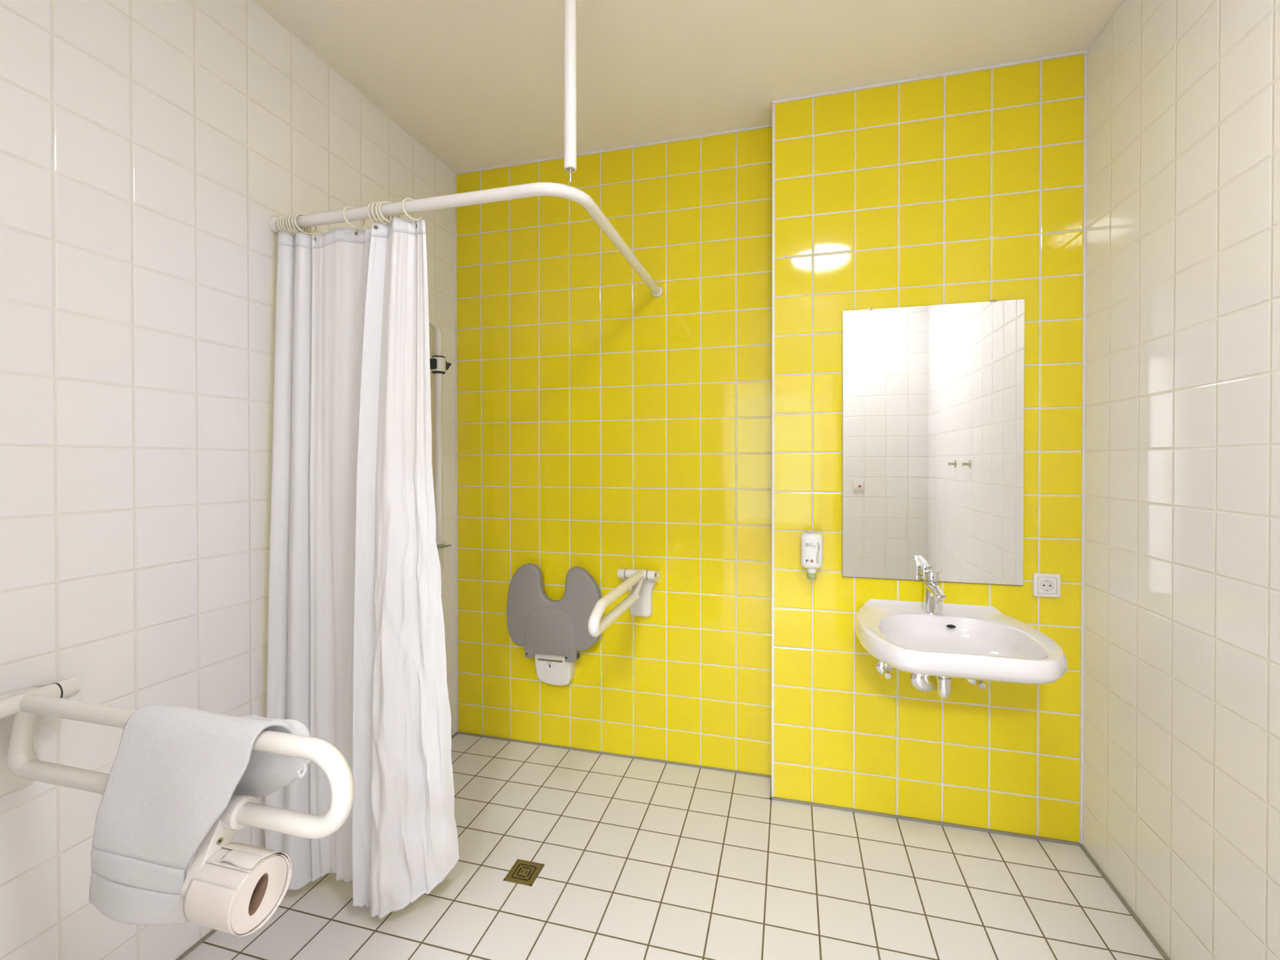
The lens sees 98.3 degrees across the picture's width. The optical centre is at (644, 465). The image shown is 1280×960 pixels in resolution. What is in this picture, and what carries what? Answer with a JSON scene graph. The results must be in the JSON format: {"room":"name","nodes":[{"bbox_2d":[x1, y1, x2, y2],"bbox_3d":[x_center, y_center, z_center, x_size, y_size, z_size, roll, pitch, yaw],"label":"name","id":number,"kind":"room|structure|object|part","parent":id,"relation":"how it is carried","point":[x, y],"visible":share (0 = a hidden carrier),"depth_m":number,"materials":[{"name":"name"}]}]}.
{"room":"accessible bathroom","nodes":[
{"label":"accessible bathroom","id":0,"kind":"room"},
{"bbox_2d":[0,0,456,959],"bbox_3d":[-1.618,-0.037,0.165,0.100,2.697,5.400,0,0,15],"label":"wall","id":1,"kind":"structure","parent":0,"point":[149,148],"depth_m":1.37,"materials":[{"name":"beige tile"}]},
{"bbox_2d":[0,677,354,839],"bbox_3d":[-0.896,0.560,1.014,0.864,0.218,0.172,0,0,15],"label":"support rail","id":2,"kind":"object","parent":1,"relation":"attached to","point":[22,710],"visible":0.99,"depth_m":1.04,"materials":[{"name":"white plastic"}]},
{"bbox_3d":[-1.266,0.560,1.111,0.100,0.217,0.172,0,0,15],"label":"wall plate","id":3,"kind":"part","parent":2,"relation":"part of","materials":[{"name":"white plastic"}]},
{"bbox_2d":[52,682,62,697],"bbox_3d":[-1.223,0.470,1.149,0.039,0.039,0.003,0,0,15],"label":"washer","id":4,"kind":"object","parent":2,"relation":"in","point":[57,687],"depth_m":1.14,"materials":[{"name":"white plastic"}]},
{"bbox_2d":[88,704,311,924],"bbox_3d":[-0.777,0.601,0.975,0.362,0.326,0.148,0,0,15],"label":"hand towel","id":5,"kind":"object","parent":2,"relation":"hanging from","point":[175,771],"visible":0.93,"depth_m":0.94,"materials":[{"name":"white fabric"}]},
{"bbox_2d":[181,793,257,897],"bbox_3d":[-0.698,0.646,0.937,0.091,0.138,0.100,0,0,15],"label":"toilet roll holder","id":6,"kind":"object","parent":2,"relation":"attached to","point":[224,830],"visible":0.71,"depth_m":0.94,"materials":[{"name":"white plastic"}]},
{"bbox_2d":[182,842,292,936],"bbox_3d":[-0.677,0.703,0.925,0.098,0.113,0.110,0,0,15],"label":"toilet roll","id":7,"kind":"object","parent":6,"relation":"on","point":[220,896],"visible":1,"depth_m":0.90,"materials":[{"name":"white paper"}]},
{"bbox_2d":[428,317,443,576],"bbox_3d":[-0.941,-0.061,2.398,0.082,1.180,0.124,0,0,15],"label":"riser rail","id":8,"kind":"object","parent":1,"relation":"attached to","point":[433,323],"visible":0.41,"depth_m":2.42,"materials":[{"name":"white plastic"}]},
{"bbox_2d":[430,355,451,374],"bbox_3d":[-0.902,-0.444,2.439,0.065,0.077,0.089,0,0,15],"label":"slider","id":9,"kind":"object","parent":8,"relation":"attached to","point":[438,364],"visible":0.91,"depth_m":2.41,"materials":[{"name":"white plastic"}]},
{"bbox_3d":[-0.918,-0.444,2.405,0.033,0.046,0.011,0,0,9],"label":"clamp lever","id":10,"kind":"part","parent":9,"relation":"part of","materials":[{"name":"black plastic"}]},
{"bbox_2d":[445,360,451,370],"bbox_3d":[-0.876,-0.448,2.461,0.013,0.047,0.032,0,1,44],"label":"socket","id":11,"kind":"object","parent":9,"relation":"attached to","point":[447,365],"depth_m":2.45,"materials":[{"name":"plastic"}]},
{"bbox_2d":[435,537,451,549],"bbox_3d":[-0.897,0.335,2.355,0.120,0.026,0.207,0,0,15],"label":"soap shelf","id":12,"kind":"object","parent":8,"relation":"attached to","point":[441,543],"visible":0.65,"depth_m":2.37,"materials":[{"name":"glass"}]},
{"bbox_2d":[436,544,451,549],"bbox_3d":[-0.902,0.341,2.326,0.115,0.006,0.138,0,0,15],"label":"glass tray","id":13,"kind":"object","parent":12,"relation":"on","point":[439,546],"depth_m":2.34,"materials":[{"name":"green"}]},
{"bbox_2d":[268,182,662,297],"bbox_3d":[-0.540,-0.755,2.052,1.021,0.052,0.988,0,0,15],"label":"rail","id":14,"kind":"object","parent":1,"relation":"attached to","point":[539,188],"visible":0.91,"depth_m":1.59,"materials":[{"name":"white plastic"}]},
{"bbox_2d":[276,215,297,232],"bbox_3d":[-1.108,-0.736,1.718,0.011,0.079,0.066,0,0,21],"label":"curtain ring","id":15,"kind":"object","parent":14,"relation":"hanging from","point":[279,217],"visible":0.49,"depth_m":1.69,"materials":[{"name":"beige plastic"}]},
{"bbox_2d":[279,214,300,232],"bbox_3d":[-1.099,-0.736,1.715,0.011,0.079,0.066,0,0,21],"label":"curtain ring","id":16,"kind":"object","parent":14,"relation":"hanging from","point":[282,217],"visible":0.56,"depth_m":1.69,"materials":[{"name":"beige plastic"}]},
{"bbox_2d":[282,214,302,235],"bbox_3d":[-1.089,-0.736,1.713,0.011,0.079,0.066,0,0,21],"label":"curtain ring","id":17,"kind":"object","parent":14,"relation":"hanging from","point":[284,216],"visible":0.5,"depth_m":1.69,"materials":[{"name":"beige plastic"}]},
{"bbox_2d":[264,217,459,919],"bbox_3d":[-0.860,0.277,1.651,0.589,1.988,0.155,0,0,15],"label":"shower curtain","id":18,"kind":"object","parent":17,"relation":"hanging from","point":[357,648],"visible":0.93,"depth_m":1.61,"materials":[{"name":"white fabric"}]},
{"bbox_2d":[284,214,306,235],"bbox_3d":[-1.078,-0.736,1.710,0.011,0.079,0.066,0,0,21],"label":"curtain ring","id":19,"kind":"object","parent":14,"relation":"hanging from","point":[287,216],"visible":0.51,"depth_m":1.69,"materials":[{"name":"beige plastic"}]},
{"bbox_2d":[288,213,308,233],"bbox_3d":[-1.068,-0.736,1.707,0.011,0.079,0.066,0,0,21],"label":"curtain ring","id":20,"kind":"object","parent":14,"relation":"hanging from","point":[291,215],"visible":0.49,"depth_m":1.68,"materials":[{"name":"beige plastic"}]},
{"bbox_2d":[291,213,311,232],"bbox_3d":[-1.056,-0.736,1.704,0.011,0.079,0.066,0,0,21],"label":"curtain ring","id":21,"kind":"object","parent":14,"relation":"hanging from","point":[294,215],"visible":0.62,"depth_m":1.68,"materials":[{"name":"beige plastic"}]},
{"bbox_2d":[293,213,316,235],"bbox_3d":[-1.040,-0.736,1.698,0.018,0.078,0.066,0,1,36],"label":"curtain ring","id":22,"kind":"object","parent":14,"relation":"hanging from","point":[298,214],"visible":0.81,"depth_m":1.69,"materials":[{"name":"beige plastic"}]},
{"bbox_2d":[342,206,364,231],"bbox_3d":[-0.867,-0.736,1.652,0.018,0.078,0.066,0,1,36],"label":"curtain ring","id":23,"kind":"object","parent":14,"relation":"hanging from","point":[346,207],"visible":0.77,"depth_m":1.64,"materials":[{"name":"beige plastic"}]},
{"bbox_2d":[367,202,386,222],"bbox_3d":[-0.791,-0.735,1.634,0.011,0.079,0.066,0,0,21],"label":"curtain ring","id":24,"kind":"object","parent":14,"relation":"hanging from","point":[371,203],"visible":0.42,"depth_m":1.61,"materials":[{"name":"beige plastic"}]},
{"bbox_2d":[370,202,390,223],"bbox_3d":[-0.778,-0.735,1.631,0.011,0.079,0.066,0,0,21],"label":"curtain ring","id":25,"kind":"object","parent":14,"relation":"hanging from","point":[374,203],"visible":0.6,"depth_m":1.61,"materials":[{"name":"beige plastic"}]},
{"bbox_2d":[374,201,394,228],"bbox_3d":[-0.764,-0.735,1.627,0.011,0.079,0.066,0,0,21],"label":"curtain ring","id":26,"kind":"object","parent":14,"relation":"hanging from","point":[378,202],"visible":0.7,"depth_m":1.60,"materials":[{"name":"beige plastic"}]},
{"bbox_2d":[377,200,399,227],"bbox_3d":[-0.747,-0.736,1.621,0.018,0.078,0.066,0,1,36],"label":"curtain ring","id":27,"kind":"object","parent":14,"relation":"hanging from","point":[384,202],"visible":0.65,"depth_m":1.60,"materials":[{"name":"beige plastic"}]},
{"bbox_2d":[401,197,422,224],"bbox_3d":[-0.671,-0.736,1.601,0.018,0.078,0.066,0,1,36],"label":"curtain ring","id":28,"kind":"object","parent":14,"relation":"hanging from","point":[406,198],"visible":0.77,"depth_m":1.59,"materials":[{"name":"beige plastic"}]},
{"bbox_2d":[456,127,772,775],"bbox_3d":[-0.175,-0.056,2.525,1.488,2.697,0.100,0,0,15],"label":"wall","id":29,"kind":"structure","parent":0,"point":[606,424],"depth_m":2.45,"materials":[{"name":"yellow tile"}]},
{"bbox_2d":[454,173,457,732],"bbox_3d":[-0.905,-0.057,2.663,0.006,2.697,0.006,0,0,15],"label":"trim","id":30,"kind":"structure","parent":29,"relation":"attached to","point":[455,249],"depth_m":2.66,"materials":[{"name":"white plastic"}]},
{"bbox_2d":[506,563,602,685],"bbox_3d":[-0.399,0.713,2.488,0.449,0.543,0.097,0,0,15],"label":"shower seat","id":31,"kind":"object","parent":29,"relation":"attached to","point":[555,633],"visible":0.98,"depth_m":2.46,"materials":[{"name":"grey plastic"},{"name":"white plastic"}]},
{"bbox_3d":[-0.415,0.734,2.462,0.247,0.218,0.034,0,0,15],"label":"seat panel","id":32,"kind":"part","parent":31,"relation":"part of","materials":[{"name":"grey plastic"}]},
{"bbox_2d":[587,568,660,636],"bbox_3d":[-0.107,0.547,2.078,0.172,0.227,0.738,0,0,15],"label":"support rail","id":33,"kind":"object","parent":29,"relation":"attached to","point":[641,583],"visible":1,"depth_m":2.17,"materials":[{"name":"white plastic"}]},
{"bbox_3d":[-0.026,0.550,2.386,0.172,0.217,0.100,0,0,15],"label":"wall plate","id":34,"kind":"part","parent":33,"relation":"part of","materials":[{"name":"white plastic"}]},
{"bbox_2d":[454,49,1087,174],"bbox_3d":[0.291,-1.398,2.259,2.520,0.009,0.157,0,0,15],"label":"trim","id":35,"kind":"structure","parent":29,"relation":"attached to","point":[1080,52],"depth_m":2.08,"materials":[{"name":"white plastic"}]},
{"bbox_2d":[182,733,1164,959],"bbox_3d":[-0.109,1.363,-0.222,3.220,0.100,5.400,0,0,15],"label":"floor","id":36,"kind":"structure","parent":0,"point":[642,860],"depth_m":1.70,"materials":[{"name":"tile"}]},
{"bbox_2d":[502,858,544,886],"bbox_3d":[-0.384,1.299,1.766,0.097,0.006,0.095,0,0,15],"label":"floor drain","id":37,"kind":"object","parent":36,"relation":"in","point":[525,873],"visible":1,"depth_m":1.76,"materials":[{"name":"gold metal"}]},
{"bbox_2d":[254,0,1122,172],"bbox_3d":[-0.111,-1.434,-0.243,3.220,0.100,5.400,0,0,15],"label":"ceiling","id":38,"kind":"structure","parent":0,"point":[479,84],"depth_m":1.88,"materials":[{"name":"white paint"}]},
{"bbox_2d":[564,0,576,182],"bbox_3d":[-0.200,-1.080,1.484,0.034,0.632,0.034,0,0,15],"label":"support pole","id":39,"kind":"object","parent":38,"relation":"hanging from","point":[570,6],"visible":1,"depth_m":1.47,"materials":[{"name":"white plastic"}]},
{"bbox_2d":[773,54,1084,842],"bbox_3d":[1.025,-0.054,2.131,1.032,2.697,0.250,0,0,15],"label":"wall","id":40,"kind":"structure","parent":0,"point":[964,188],"depth_m":2.00,"materials":[{"name":"yellow tile"}]},
{"bbox_2d":[175,731,1170,959],"bbox_3d":[0.011,1.298,1.214,2.520,0.009,2.362,0,0,15],"label":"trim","id":41,"kind":"structure","parent":40,"relation":"attached to","point":[1118,895],"depth_m":2.01,"materials":[{"name":"white tile"}]},
{"bbox_2d":[771,103,774,796],"bbox_3d":[0.498,-0.056,2.144,0.010,2.689,0.010,0,0,15],"label":"trim","id":42,"kind":"structure","parent":40,"relation":"attached to","point":[773,105],"depth_m":2.14,"materials":[{"name":"white plastic"}]},
{"bbox_2d":[800,529,822,579],"bbox_3d":[0.625,0.330,2.069,0.078,0.178,0.081,0,0,15],"label":"soap dispenser","id":43,"kind":"object","parent":40,"relation":"attached to","point":[811,541],"visible":1,"depth_m":2.03,"materials":[{"name":"white plastic"}]},
{"bbox_2d":[875,660,892,679],"bbox_3d":[0.890,0.687,2.007,0.069,0.169,0.086,0,0,2],"label":"angle valve","id":44,"kind":"object","parent":40,"relation":"attached to","point":[882,668],"visible":0.54,"depth_m":2.03,"materials":[{"name":"silver metal"}]},
{"bbox_3d":[0.869,0.746,1.980,0.027,0.028,0.027,0,0,15],"label":"knob","id":45,"kind":"part","parent":44,"relation":"part of","materials":[{"name":"silver metal"}]},
{"bbox_2d":[841,298,1024,586],"bbox_3d":[1.028,-0.082,1.996,0.596,0.998,0.010,0,0,15],"label":"wall mirror","id":46,"kind":"object","parent":40,"relation":"attached to","point":[933,396],"visible":1,"depth_m":1.99,"materials":[{"name":"silver mirror"}]},
{"bbox_2d":[855,599,1067,684],"bbox_3d":[0.967,0.561,1.752,0.553,0.129,0.523,0,0,15],"label":"washbasin","id":47,"kind":"object","parent":40,"relation":"attached to","point":[962,641],"visible":1,"depth_m":1.75,"materials":[{"name":"white ceramic"}]},
{"bbox_2d":[910,673,951,698],"bbox_3d":[0.990,0.717,1.910,0.092,0.210,0.209,0,0,15],"label":"trap","id":48,"kind":"object","parent":47,"relation":"attached to","point":[941,686],"visible":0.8,"depth_m":1.90,"materials":[{"name":"silver metal"}]},
{"bbox_2d":[937,680,951,698],"bbox_3d":[0.988,0.736,1.826,0.041,0.059,0.041,0,0,15],"label":"drain pipe","id":49,"kind":"object","parent":48,"relation":"on","point":[944,687],"depth_m":1.81,"materials":[{"name":"silver metal"}]},
{"bbox_2d":[922,569,946,613],"bbox_3d":[0.997,0.431,1.901,0.054,0.166,0.144,0,0,15],"label":"mixer tap","id":50,"kind":"object","parent":47,"relation":"on","point":[933,594],"visible":1,"depth_m":1.92,"materials":[{"name":"silver metal"}]},
{"bbox_3d":[1.000,0.376,1.911,0.050,0.054,0.120,0,0,15],"label":"lever","id":51,"kind":"part","parent":50,"relation":"part of","materials":[{"name":"silver metal"}]},
{"bbox_2d":[966,679,986,689],"bbox_3d":[1.152,0.691,1.937,0.071,0.175,0.086,0,0,26],"label":"angle valve","id":52,"kind":"object","parent":40,"relation":"attached to","point":[980,684],"visible":0.32,"depth_m":1.90,"materials":[{"name":"silver metal"}]},
{"bbox_3d":[1.158,0.752,1.904,0.027,0.028,0.027,0,0,15],"label":"knob","id":53,"kind":"part","parent":52,"relation":"part of","materials":[{"name":"silver metal"}]},
{"bbox_2d":[1032,573,1060,597],"bbox_3d":[1.384,0.411,1.905,0.080,0.080,0.012,0,0,15],"label":"wall socket","id":54,"kind":"object","parent":40,"relation":"attached to","point":[1044,584],"visible":1,"depth_m":1.90,"materials":[{"name":"white plastic"}]},
{"bbox_2d":[1080,53,1086,844],"bbox_3d":[1.488,-0.052,1.877,0.006,2.697,0.006,0,0,15],"label":"trim","id":55,"kind":"structure","parent":40,"relation":"attached to","point":[1085,54],"depth_m":1.88,"materials":[{"name":"white plastic"}]},
{"bbox_2d":[1082,0,1279,959],"bbox_3d":[1.275,-0.044,0.859,0.100,2.697,2.582,0,0,15],"label":"wall","id":56,"kind":"structure","parent":0,"point":[1181,787],"depth_m":1.40,"materials":[{"name":"beige tile"}]}
]}

